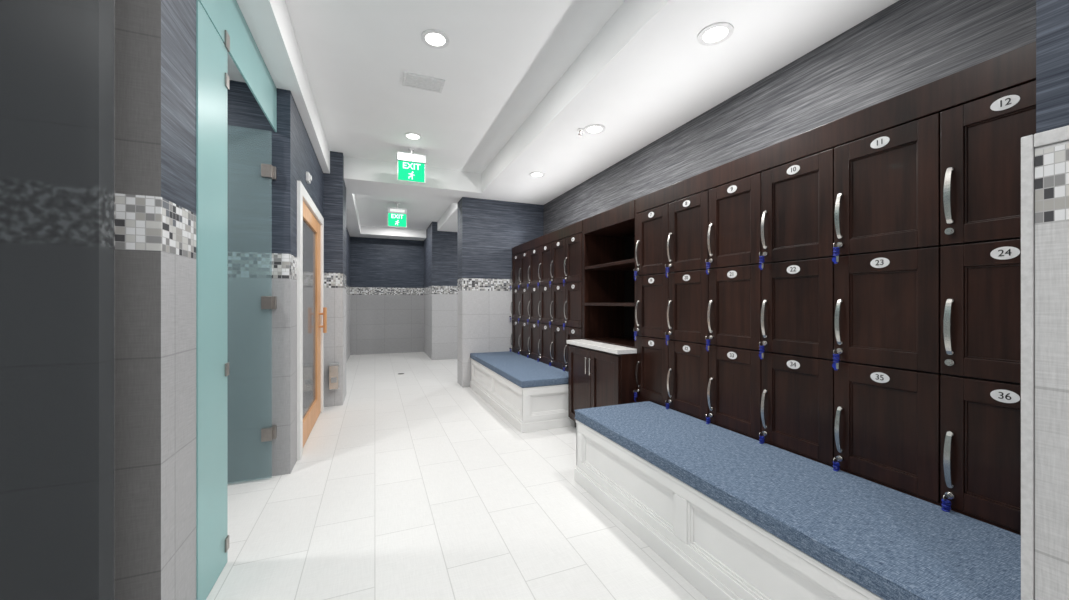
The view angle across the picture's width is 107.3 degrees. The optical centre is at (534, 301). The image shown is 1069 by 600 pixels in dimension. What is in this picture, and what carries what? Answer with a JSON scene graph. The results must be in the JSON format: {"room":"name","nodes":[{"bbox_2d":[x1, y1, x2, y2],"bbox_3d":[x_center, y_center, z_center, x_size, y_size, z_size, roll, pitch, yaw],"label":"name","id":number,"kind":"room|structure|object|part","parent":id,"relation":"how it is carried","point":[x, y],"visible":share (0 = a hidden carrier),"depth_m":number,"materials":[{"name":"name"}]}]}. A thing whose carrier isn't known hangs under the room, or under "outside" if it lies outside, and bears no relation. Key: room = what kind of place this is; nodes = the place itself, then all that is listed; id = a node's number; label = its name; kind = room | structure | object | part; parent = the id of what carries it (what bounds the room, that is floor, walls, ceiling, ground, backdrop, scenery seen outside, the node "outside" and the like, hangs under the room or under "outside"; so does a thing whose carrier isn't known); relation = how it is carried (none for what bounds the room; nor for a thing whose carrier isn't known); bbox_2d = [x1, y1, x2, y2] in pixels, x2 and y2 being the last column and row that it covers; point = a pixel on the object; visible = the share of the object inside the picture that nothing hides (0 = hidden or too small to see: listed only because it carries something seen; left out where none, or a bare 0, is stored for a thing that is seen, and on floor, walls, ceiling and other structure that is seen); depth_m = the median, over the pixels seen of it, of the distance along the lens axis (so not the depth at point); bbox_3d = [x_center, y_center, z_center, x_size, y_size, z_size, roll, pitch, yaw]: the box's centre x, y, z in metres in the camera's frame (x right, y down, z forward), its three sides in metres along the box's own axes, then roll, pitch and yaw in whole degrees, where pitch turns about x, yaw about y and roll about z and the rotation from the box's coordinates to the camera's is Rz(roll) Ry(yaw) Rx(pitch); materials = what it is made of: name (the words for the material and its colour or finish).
{"room":"changing room","nodes":[
{"label":"changing room","id":0,"kind":"room"},
{"bbox_2d":[0,0,114,599],"bbox_3d":[-2.149,-0.400,0.941,1.725,3.300,0.160,0,0,-22],"label":"wall","id":1,"kind":"structure","parent":0,"point":[57,57],"depth_m":1.16,"materials":[{"name":"tile"}]},
{"bbox_2d":[115,0,195,599],"bbox_3d":[-1.349,-0.400,1.416,0.115,3.300,0.280,0,0,-22],"label":"wall pier","id":2,"kind":"object","parent":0,"point":[155,40],"visible":1,"depth_m":1.30,"materials":[{"name":"tile"}]},
{"bbox_2d":[227,80,296,482],"bbox_3d":[-2.770,-0.400,2.609,2.030,3.300,0.280,0,0,-22],"label":"wall","id":3,"kind":"structure","parent":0,"point":[262,212],"depth_m":2.79,"materials":[{"name":"paper"}]},
{"bbox_2d":[199,0,276,131],"bbox_3d":[-1.605,-1.371,2.198,0.024,0.333,1.356,0,0,-22],"label":"transom","id":4,"kind":"object","parent":3,"relation":"attached to","point":[226,16],"visible":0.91,"depth_m":2.13,"materials":[{"name":"glass"}]},
{"bbox_2d":[261,163,276,441],"bbox_3d":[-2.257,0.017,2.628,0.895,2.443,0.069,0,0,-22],"label":"hinges","id":5,"kind":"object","parent":3,"relation":"in","point":[268,171],"depth_m":2.75,"materials":[{"name":"metal"}]},
{"bbox_2d":[297,181,323,459],"bbox_3d":[-2.163,0.145,3.806,0.055,2.210,1.520,0,0,-22],"label":"trim","id":6,"kind":"structure","parent":3,"relation":"attached to","point":[302,194],"depth_m":3.15,"materials":[{"name":"white paint"}]},
{"bbox_2d":[303,201,326,446],"bbox_3d":[-2.143,0.187,3.814,0.118,2.106,1.312,0,0,-22],"label":"door","id":7,"kind":"structure","parent":3,"relation":"in","point":[312,326],"depth_m":3.90,"materials":[{"name":"brown wood"}]},
{"bbox_2d":[297,108,320,212],"bbox_3d":[-2.230,-1.500,3.778,0.150,1.100,1.480,0,0,-22],"label":"wall","id":8,"kind":"structure","parent":0,"point":[307,160],"depth_m":3.59,"materials":[{"name":"tile"}]},
{"bbox_2d":[306,172,311,183],"bbox_3d":[-2.033,-1.120,3.546,0.040,0.080,0.100,0,0,-22],"label":"fire alarm","id":9,"kind":"object","parent":8,"relation":"attached to","point":[308,176],"visible":1,"depth_m":3.52,"materials":[{"name":"white plastic"}]},
{"bbox_2d":[323,151,345,406],"bbox_3d":[-3.476,-0.400,4.627,2.240,3.300,0.610,0,0,-22],"label":"wall","id":10,"kind":"structure","parent":0,"point":[334,187],"depth_m":4.74,"materials":[{"name":"white tile"}]},
{"bbox_2d":[321,168,322,216],"bbox_3d":[-3.419,-0.400,4.208,2.030,3.300,0.210,0,0,-22],"label":"jamb","id":11,"kind":"object","parent":10,"relation":"attached to","point":[321,168],"depth_m":4.53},
{"bbox_2d":[328,362,339,389],"bbox_3d":[-2.384,0.880,4.676,0.110,0.300,0.118,0,0,-22],"label":"receptacle","id":12,"kind":"object","parent":10,"relation":"attached to","point":[333,367],"visible":1,"depth_m":4.63,"materials":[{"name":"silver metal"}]},
{"bbox_2d":[346,227,349,362],"bbox_3d":[-3.584,-0.400,7.233,0.120,3.300,4.300,0,0,-22],"label":"wall","id":13,"kind":"structure","parent":0,"point":[347,232],"depth_m":8.35,"materials":[{"name":"tile"}]},
{"bbox_2d":[350,237,423,354],"bbox_3d":[-2.448,-0.400,10.069,4.360,3.300,0.100,0,0,-22],"label":"wall","id":14,"kind":"structure","parent":0,"point":[387,275],"depth_m":9.55,"materials":[{"name":"tile"}]},
{"bbox_2d":[424,222,456,359],"bbox_3d":[-1.308,-0.400,9.652,2.560,3.300,1.530,0,0,-22],"label":"wall","id":15,"kind":"structure","parent":0,"point":[440,247],"depth_m":8.59,"materials":[{"name":"paper"}]},
{"bbox_2d":[206,352,708,599],"bbox_3d":[-1.033,1.300,4.006,6.300,0.100,12.600,0,0,-22],"label":"floor","id":16,"kind":"structure","parent":0,"point":[414,486],"depth_m":2.33,"materials":[{"name":"tile"}]},
{"bbox_2d":[196,0,228,599],"bbox_3d":[-1.414,0.017,1.727,0.024,2.454,0.340,0,0,-22],"label":"frosted glass panel","id":17,"kind":"object","parent":16,"relation":"on","point":[212,78],"visible":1,"depth_m":1.70,"materials":[{"name":"glass"}]},
{"bbox_2d":[470,351,574,432],"bbox_3d":[-0.237,1.002,4.892,0.646,0.497,2.205,0,0,-22],"label":"bench","id":18,"kind":"object","parent":16,"relation":"on","point":[532,395],"visible":0.86,"depth_m":4.03,"materials":[{"name":"white paint"}]},
{"bbox_2d":[470,351,567,387],"bbox_3d":[-0.237,0.788,4.892,0.646,0.071,2.205,0,0,-22],"label":"cushion","id":19,"kind":"object","parent":18,"relation":"on","point":[520,371],"depth_m":4.38,"materials":[{"name":"blue fabric"}]},
{"bbox_2d":[509,220,582,371],"bbox_3d":[0.290,0.210,5.090,0.584,2.080,2.206,0,0,-22],"label":"lockers","id":20,"kind":"object","parent":16,"relation":"on","point":[547,271],"visible":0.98,"depth_m":4.76,"materials":[{"name":"brown wood"}]},
{"bbox_3d":[-0.266,0.510,5.858,0.022,0.476,0.360,0,0,-22],"label":"door","id":21,"kind":"part","parent":20,"relation":"part of","materials":[{"name":"brown wood"}]},
{"bbox_3d":[-0.266,0.030,5.858,0.022,0.470,0.360,0,0,-22],"label":"door","id":22,"kind":"part","parent":20,"relation":"part of","materials":[{"name":"brown wood"}]},
{"bbox_3d":[-0.266,-0.459,5.858,0.022,0.493,0.360,0,0,-22],"label":"door","id":23,"kind":"part","parent":20,"relation":"part of","materials":[{"name":"brown wood"}]},
{"bbox_3d":[-0.129,0.510,5.519,0.022,0.476,0.360,0,0,-22],"label":"door","id":24,"kind":"part","parent":20,"relation":"part of","materials":[{"name":"brown wood"}]},
{"bbox_3d":[-0.129,0.030,5.519,0.022,0.470,0.360,0,0,-22],"label":"door","id":25,"kind":"part","parent":20,"relation":"part of","materials":[{"name":"brown wood"}]},
{"bbox_3d":[-0.129,-0.459,5.519,0.022,0.493,0.360,0,0,-22],"label":"door","id":26,"kind":"part","parent":20,"relation":"part of","materials":[{"name":"brown wood"}]},
{"bbox_3d":[0.008,-0.459,5.181,0.022,0.493,0.360,0,0,-22],"label":"door","id":27,"kind":"part","parent":20,"relation":"part of","materials":[{"name":"brown wood"}]},
{"bbox_3d":[0.008,0.510,5.181,0.022,0.476,0.360,0,0,-22],"label":"door","id":28,"kind":"part","parent":20,"relation":"part of","materials":[{"name":"brown wood"}]},
{"bbox_3d":[0.008,0.030,5.181,0.022,0.470,0.360,0,0,-22],"label":"door","id":29,"kind":"part","parent":20,"relation":"part of","materials":[{"name":"brown wood"}]},
{"bbox_3d":[0.146,-0.459,4.843,0.022,0.493,0.360,0,0,-22],"label":"door","id":30,"kind":"part","parent":20,"relation":"part of","materials":[{"name":"brown wood"}]},
{"bbox_3d":[0.146,0.510,4.843,0.022,0.476,0.360,0,0,-22],"label":"door","id":31,"kind":"part","parent":20,"relation":"part of","materials":[{"name":"brown wood"}]},
{"bbox_3d":[0.146,0.030,4.843,0.022,0.470,0.360,0,0,-22],"label":"door","id":32,"kind":"part","parent":20,"relation":"part of","materials":[{"name":"brown wood"}]},
{"bbox_3d":[0.283,-0.459,4.505,0.022,0.493,0.360,0,0,-22],"label":"door","id":33,"kind":"part","parent":20,"relation":"part of","materials":[{"name":"brown wood"}]},
{"bbox_3d":[0.283,0.510,4.505,0.022,0.476,0.360,0,0,-22],"label":"door","id":34,"kind":"part","parent":20,"relation":"part of","materials":[{"name":"brown wood"}]},
{"bbox_3d":[0.283,0.030,4.505,0.022,0.470,0.360,0,0,-22],"label":"door","id":35,"kind":"part","parent":20,"relation":"part of","materials":[{"name":"brown wood"}]},
{"bbox_3d":[0.420,-0.459,4.167,0.022,0.493,0.360,0,0,-22],"label":"door","id":36,"kind":"part","parent":20,"relation":"part of","materials":[{"name":"brown wood"}]},
{"bbox_3d":[0.420,0.510,4.167,0.022,0.476,0.360,0,0,-22],"label":"door","id":37,"kind":"part","parent":20,"relation":"part of","materials":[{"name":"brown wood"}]},
{"bbox_3d":[0.420,0.030,4.167,0.022,0.470,0.360,0,0,-22],"label":"door","id":38,"kind":"part","parent":20,"relation":"part of","materials":[{"name":"brown wood"}]},
{"bbox_2d":[567,339,636,426],"bbox_3d":[0.801,0.814,3.627,0.726,0.872,0.887,0,0,-22],"label":"vanity cabinet","id":39,"kind":"object","parent":16,"relation":"on","point":[600,374],"visible":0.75,"depth_m":3.39,"materials":[{"name":"brown wood"}]},
{"bbox_2d":[583,199,638,348],"bbox_3d":[0.898,-0.228,3.666,0.530,1.205,0.887,0,0,-22],"label":"open shelf unit","id":40,"kind":"object","parent":39,"relation":"on","point":[609,236],"visible":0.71,"depth_m":3.99,"materials":[{"name":"brown wood"}]},
{"bbox_2d":[574,401,1020,599],"bbox_3d":[0.964,1.002,1.935,0.646,0.497,2.048,0,0,-22],"label":"bench","id":41,"kind":"object","parent":16,"relation":"on","point":[739,517],"visible":1,"depth_m":1.54,"materials":[{"name":"white paint"}]},
{"bbox_2d":[633,41,1035,534],"bbox_3d":[1.455,0.210,2.221,0.584,2.080,2.206,0,0,-22],"label":"lockers","id":42,"kind":"object","parent":16,"relation":"on","point":[844,293],"visible":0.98,"depth_m":1.68,"materials":[{"name":"brown wood"}]},
{"bbox_3d":[0.818,-0.387,3.117,0.032,0.206,0.018,0,0,-22],"label":"handle","id":43,"kind":"part","parent":42,"relation":"part of","materials":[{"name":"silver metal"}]},
{"bbox_3d":[0.818,0.573,3.117,0.032,0.206,0.018,0,0,-22],"label":"handle","id":44,"kind":"part","parent":42,"relation":"part of","materials":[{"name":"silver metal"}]},
{"bbox_3d":[0.818,0.090,3.117,0.032,0.206,0.018,0,0,-22],"label":"handle","id":45,"kind":"part","parent":42,"relation":"part of","materials":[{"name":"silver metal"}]},
{"bbox_3d":[0.899,0.510,2.988,0.022,0.476,0.360,0,0,-22],"label":"door","id":46,"kind":"part","parent":42,"relation":"part of","materials":[{"name":"brown wood"}]},
{"bbox_3d":[0.899,0.030,2.988,0.022,0.470,0.360,0,0,-22],"label":"door","id":47,"kind":"part","parent":42,"relation":"part of","materials":[{"name":"brown wood"}]},
{"bbox_3d":[0.899,-0.459,2.988,0.022,0.493,0.360,0,0,-22],"label":"door","id":48,"kind":"part","parent":42,"relation":"part of","materials":[{"name":"brown wood"}]},
{"bbox_3d":[0.955,-0.387,2.779,0.032,0.206,0.018,0,0,-22],"label":"handle","id":49,"kind":"part","parent":42,"relation":"part of","materials":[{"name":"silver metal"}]},
{"bbox_3d":[0.955,0.573,2.779,0.032,0.206,0.018,0,0,-22],"label":"handle","id":50,"kind":"part","parent":42,"relation":"part of","materials":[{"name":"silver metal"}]},
{"bbox_3d":[0.955,0.090,2.779,0.032,0.206,0.018,0,0,-22],"label":"handle","id":51,"kind":"part","parent":42,"relation":"part of","materials":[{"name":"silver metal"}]},
{"bbox_3d":[1.024,-0.663,2.648,0.003,0.043,0.067,0,0,-22],"label":"plate","id":52,"kind":"part","parent":42,"relation":"part of","materials":[{"name":"white plastic"}]},
{"bbox_3d":[1.024,0.314,2.648,0.003,0.043,0.067,0,0,-22],"label":"plate","id":53,"kind":"part","parent":42,"relation":"part of","materials":[{"name":"white ceramic"}]},
{"bbox_3d":[1.036,-0.459,2.650,0.022,0.493,0.360,0,0,-22],"label":"door","id":54,"kind":"part","parent":42,"relation":"part of","materials":[{"name":"brown wood"}]},
{"bbox_3d":[1.036,0.510,2.650,0.022,0.476,0.360,0,0,-22],"label":"door","id":55,"kind":"part","parent":42,"relation":"part of","materials":[{"name":"brown wood"}]},
{"bbox_3d":[1.036,0.030,2.650,0.022,0.470,0.360,0,0,-22],"label":"door","id":56,"kind":"part","parent":42,"relation":"part of","materials":[{"name":"brown wood"}]},
{"bbox_3d":[1.093,-0.387,2.441,0.032,0.206,0.018,0,0,-22],"label":"handle","id":57,"kind":"part","parent":42,"relation":"part of","materials":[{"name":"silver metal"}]},
{"bbox_3d":[1.093,0.573,2.441,0.032,0.206,0.018,0,0,-22],"label":"handle","id":58,"kind":"part","parent":42,"relation":"part of","materials":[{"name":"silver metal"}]},
{"bbox_3d":[1.093,0.090,2.441,0.032,0.206,0.018,0,0,-22],"label":"handle","id":59,"kind":"part","parent":42,"relation":"part of","materials":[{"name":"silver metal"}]},
{"bbox_3d":[1.161,-0.663,2.310,0.003,0.043,0.067,0,0,-22],"label":"plate","id":60,"kind":"part","parent":42,"relation":"part of","materials":[{"name":"white ceramic"}]},
{"bbox_3d":[1.161,0.314,2.310,0.003,0.043,0.067,0,0,-22],"label":"plate","id":61,"kind":"part","parent":42,"relation":"part of","materials":[{"name":"white ceramic"}]},
{"bbox_3d":[1.161,-0.163,2.310,0.003,0.043,0.067,0,0,-22],"label":"plate","id":62,"kind":"part","parent":42,"relation":"part of","materials":[{"name":"white plastic"}]},
{"bbox_3d":[1.173,-0.459,2.312,0.022,0.493,0.360,0,0,-22],"label":"door","id":63,"kind":"part","parent":42,"relation":"part of","materials":[{"name":"brown wood"}]},
{"bbox_3d":[1.173,0.510,2.312,0.022,0.476,0.360,0,0,-22],"label":"door","id":64,"kind":"part","parent":42,"relation":"part of","materials":[{"name":"brown wood"}]},
{"bbox_3d":[1.173,0.030,2.312,0.022,0.470,0.360,0,0,-22],"label":"door","id":65,"kind":"part","parent":42,"relation":"part of","materials":[{"name":"brown wood"}]},
{"bbox_3d":[1.230,0.573,2.103,0.032,0.206,0.018,0,0,-22],"label":"handle","id":66,"kind":"part","parent":42,"relation":"part of","materials":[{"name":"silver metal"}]},
{"bbox_3d":[1.230,0.090,2.103,0.032,0.206,0.018,0,0,-22],"label":"handle","id":67,"kind":"part","parent":42,"relation":"part of","materials":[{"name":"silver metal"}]},
{"bbox_3d":[1.230,-0.387,2.103,0.032,0.206,0.018,0,0,-22],"label":"handle","id":68,"kind":"part","parent":42,"relation":"part of","materials":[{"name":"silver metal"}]},
{"bbox_3d":[1.298,0.314,1.972,0.003,0.043,0.067,0,0,-22],"label":"plate","id":69,"kind":"part","parent":42,"relation":"part of","materials":[{"name":"white plastic"}]},
{"bbox_3d":[1.298,-0.163,1.972,0.003,0.043,0.067,0,0,-22],"label":"plate","id":70,"kind":"part","parent":42,"relation":"part of","materials":[{"name":"white plastic"}]},
{"bbox_3d":[1.298,-0.663,1.972,0.003,0.043,0.067,0,0,-22],"label":"plate","id":71,"kind":"part","parent":42,"relation":"part of","materials":[{"name":"white ceramic"}]},
{"bbox_3d":[1.311,0.510,1.974,0.022,0.476,0.360,0,0,-22],"label":"door","id":72,"kind":"part","parent":42,"relation":"part of","materials":[{"name":"brown wood"}]},
{"bbox_3d":[1.311,0.030,1.974,0.022,0.470,0.360,0,0,-22],"label":"door","id":73,"kind":"part","parent":42,"relation":"part of","materials":[{"name":"brown wood"}]},
{"bbox_3d":[1.311,-0.459,1.974,0.022,0.493,0.360,0,0,-22],"label":"door","id":74,"kind":"part","parent":42,"relation":"part of","materials":[{"name":"brown wood"}]},
{"bbox_3d":[1.367,0.573,1.765,0.032,0.206,0.018,0,0,-22],"label":"handle","id":75,"kind":"part","parent":42,"relation":"part of","materials":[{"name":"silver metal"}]},
{"bbox_3d":[1.367,0.090,1.765,0.032,0.206,0.018,0,0,-22],"label":"handle","id":76,"kind":"part","parent":42,"relation":"part of","materials":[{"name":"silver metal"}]},
{"bbox_3d":[1.367,-0.387,1.765,0.032,0.206,0.018,0,0,-22],"label":"handle","id":77,"kind":"part","parent":42,"relation":"part of","materials":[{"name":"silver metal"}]},
{"bbox_3d":[1.436,0.314,1.634,0.003,0.043,0.067,0,0,-22],"label":"plate","id":78,"kind":"part","parent":42,"relation":"part of","materials":[{"name":"white plastic"}]},
{"bbox_3d":[1.436,-0.163,1.634,0.003,0.043,0.067,0,0,-22],"label":"plate","id":79,"kind":"part","parent":42,"relation":"part of","materials":[{"name":"white plastic"}]},
{"bbox_3d":[1.436,-0.663,1.634,0.003,0.043,0.067,0,0,-22],"label":"plate","id":80,"kind":"part","parent":42,"relation":"part of","materials":[{"name":"white plastic"}]},
{"bbox_3d":[1.448,0.510,1.635,0.022,0.476,0.360,0,0,-22],"label":"door","id":81,"kind":"part","parent":42,"relation":"part of","materials":[{"name":"brown wood"}]},
{"bbox_3d":[1.448,0.030,1.635,0.022,0.470,0.360,0,0,-22],"label":"door","id":82,"kind":"part","parent":42,"relation":"part of","materials":[{"name":"brown wood"}]},
{"bbox_3d":[1.448,-0.459,1.635,0.022,0.493,0.360,0,0,-22],"label":"door","id":83,"kind":"part","parent":42,"relation":"part of","materials":[{"name":"brown wood"}]},
{"bbox_3d":[1.505,0.573,1.426,0.032,0.206,0.018,0,0,-22],"label":"handle","id":84,"kind":"part","parent":42,"relation":"part of","materials":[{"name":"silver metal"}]},
{"bbox_3d":[1.505,0.090,1.426,0.032,0.206,0.018,0,0,-22],"label":"handle","id":85,"kind":"part","parent":42,"relation":"part of","materials":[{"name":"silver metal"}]},
{"bbox_3d":[1.505,-0.387,1.426,0.032,0.206,0.018,0,0,-22],"label":"handle","id":86,"kind":"part","parent":42,"relation":"part of","materials":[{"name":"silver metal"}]},
{"bbox_3d":[1.585,0.510,1.297,0.022,0.476,0.360,0,0,-22],"label":"door","id":87,"kind":"part","parent":42,"relation":"part of","materials":[{"name":"brown wood"}]},
{"bbox_3d":[1.585,0.030,1.297,0.022,0.470,0.360,0,0,-22],"label":"door","id":88,"kind":"part","parent":42,"relation":"part of","materials":[{"name":"brown wood"}]},
{"bbox_3d":[1.585,-0.459,1.297,0.022,0.493,0.360,0,0,-22],"label":"door","id":89,"kind":"part","parent":42,"relation":"part of","materials":[{"name":"brown wood"}]},
{"bbox_3d":[1.567,0.314,1.309,0.003,0.043,0.067,0,0,-22],"label":"plate","id":90,"kind":"part","parent":42,"relation":"part of","materials":[{"name":"white ceramic"}]},
{"bbox_3d":[1.567,-0.163,1.309,0.003,0.043,0.067,0,0,-22],"label":"plate","id":91,"kind":"part","parent":42,"relation":"part of","materials":[{"name":"white ceramic"}]},
{"bbox_3d":[1.567,-0.663,1.309,0.003,0.043,0.067,0,0,-22],"label":"plate","id":92,"kind":"part","parent":42,"relation":"part of","materials":[{"name":"white plastic"}]},
{"bbox_2d":[457,197,542,386],"bbox_3d":[0.039,-0.400,6.400,2.513,3.300,0.370,0,0,-22],"label":"wall","id":93,"kind":"structure","parent":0,"point":[488,230],"depth_m":5.92,"materials":[{"name":"tile"}]},
{"bbox_2d":[227,0,898,240],"bbox_3d":[-1.029,-1.795,3.996,6.300,0.510,12.420,0,0,-22],"label":"ceiling","id":94,"kind":"structure","parent":0,"point":[521,77],"depth_m":2.95,"materials":[{"name":"paint"}]},
{"bbox_2d":[387,202,406,227],"bbox_3d":[-2.393,-1.520,6.851,0.320,0.420,0.083,0,0,-22],"label":"exit sign","id":95,"kind":"object","parent":94,"relation":"hanging from","point":[397,217],"visible":1,"depth_m":6.83,"materials":[{"name":"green plastic"}]},
{"bbox_2d":[397,148,425,183],"bbox_3d":[-1.454,-1.615,4.643,0.320,0.390,0.083,0,0,-22],"label":"exit sign","id":96,"kind":"object","parent":94,"relation":"hanging from","point":[411,167],"visible":1,"depth_m":4.62,"materials":[{"name":"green plastic"}]},
{"bbox_2d":[404,132,421,139],"bbox_3d":[-1.325,-1.806,4.286,0.190,0.007,0.190,0,0,-22],"label":"recessed light","id":97,"kind":"object","parent":94,"relation":"in","point":[410,135],"visible":1,"depth_m":4.28,"materials":[{"name":"white plastic"}]},
{"bbox_2d":[402,71,444,92],"bbox_3d":[-0.914,-1.804,3.234,0.320,0.012,0.200,0,0,-22],"label":"ceiling vent","id":98,"kind":"object","parent":94,"relation":"in","point":[413,80],"depth_m":3.22,"materials":[{"name":"white metal"}]},
{"bbox_2d":[421,29,448,48],"bbox_3d":[-0.682,-1.806,2.702,0.190,0.007,0.190,0,0,-22],"label":"recessed light","id":99,"kind":"object","parent":94,"relation":"in","point":[433,38],"visible":1,"depth_m":2.69,"materials":[{"name":"white plastic"}]},
{"bbox_2d":[529,172,544,176],"bbox_3d":[0.029,-1.536,4.739,0.190,0.007,0.190,0,0,-22],"label":"recessed light","id":100,"kind":"object","parent":94,"relation":"in","point":[532,174],"visible":1,"depth_m":4.74,"materials":[{"name":"white plastic"}]},
{"bbox_2d":[577,128,583,135],"bbox_3d":[0.409,-1.517,3.512,0.060,0.046,0.060,0,0,-22],"label":"sprinkler","id":101,"kind":"object","parent":94,"relation":"attached to","point":[579,130],"depth_m":3.50,"materials":[{"name":"white metal"}]},
{"bbox_2d":[584,124,604,133],"bbox_3d":[0.533,-1.536,3.498,0.190,0.007,0.190,0,0,-22],"label":"recessed light","id":102,"kind":"object","parent":94,"relation":"in","point":[594,128],"visible":1,"depth_m":3.49,"materials":[{"name":"white plastic"}]},
{"bbox_2d":[697,22,733,45],"bbox_3d":[1.037,-1.536,2.256,0.190,0.007,0.190,0,0,-22],"label":"recessed light","id":103,"kind":"object","parent":94,"relation":"in","point":[716,33],"visible":1,"depth_m":2.25,"materials":[{"name":"white plastic"}]},
{"bbox_2d":[543,0,1035,234],"bbox_3d":[1.652,-0.400,2.684,0.120,3.300,7.730,0,0,-22],"label":"wall","id":104,"kind":"structure","parent":0,"point":[907,45],"depth_m":2.33,"materials":[{"name":"tile"}]},
{"bbox_2d":[1036,0,1068,133],"bbox_3d":[1.812,-0.400,0.620,1.135,3.300,0.985,0,0,-22],"label":"wall","id":105,"kind":"structure","parent":0,"point":[1052,16],"depth_m":0.84,"materials":[{"name":"tile"}]},
{"bbox_2d":[1021,125,1068,599],"bbox_3d":[1.796,0.443,0.622,1.144,1.615,1.002,0,0,-22],"label":"wall","id":106,"kind":"structure","parent":105,"relation":"attached to","point":[1044,155],"depth_m":0.84,"materials":[{"name":"tile"}]}
]}

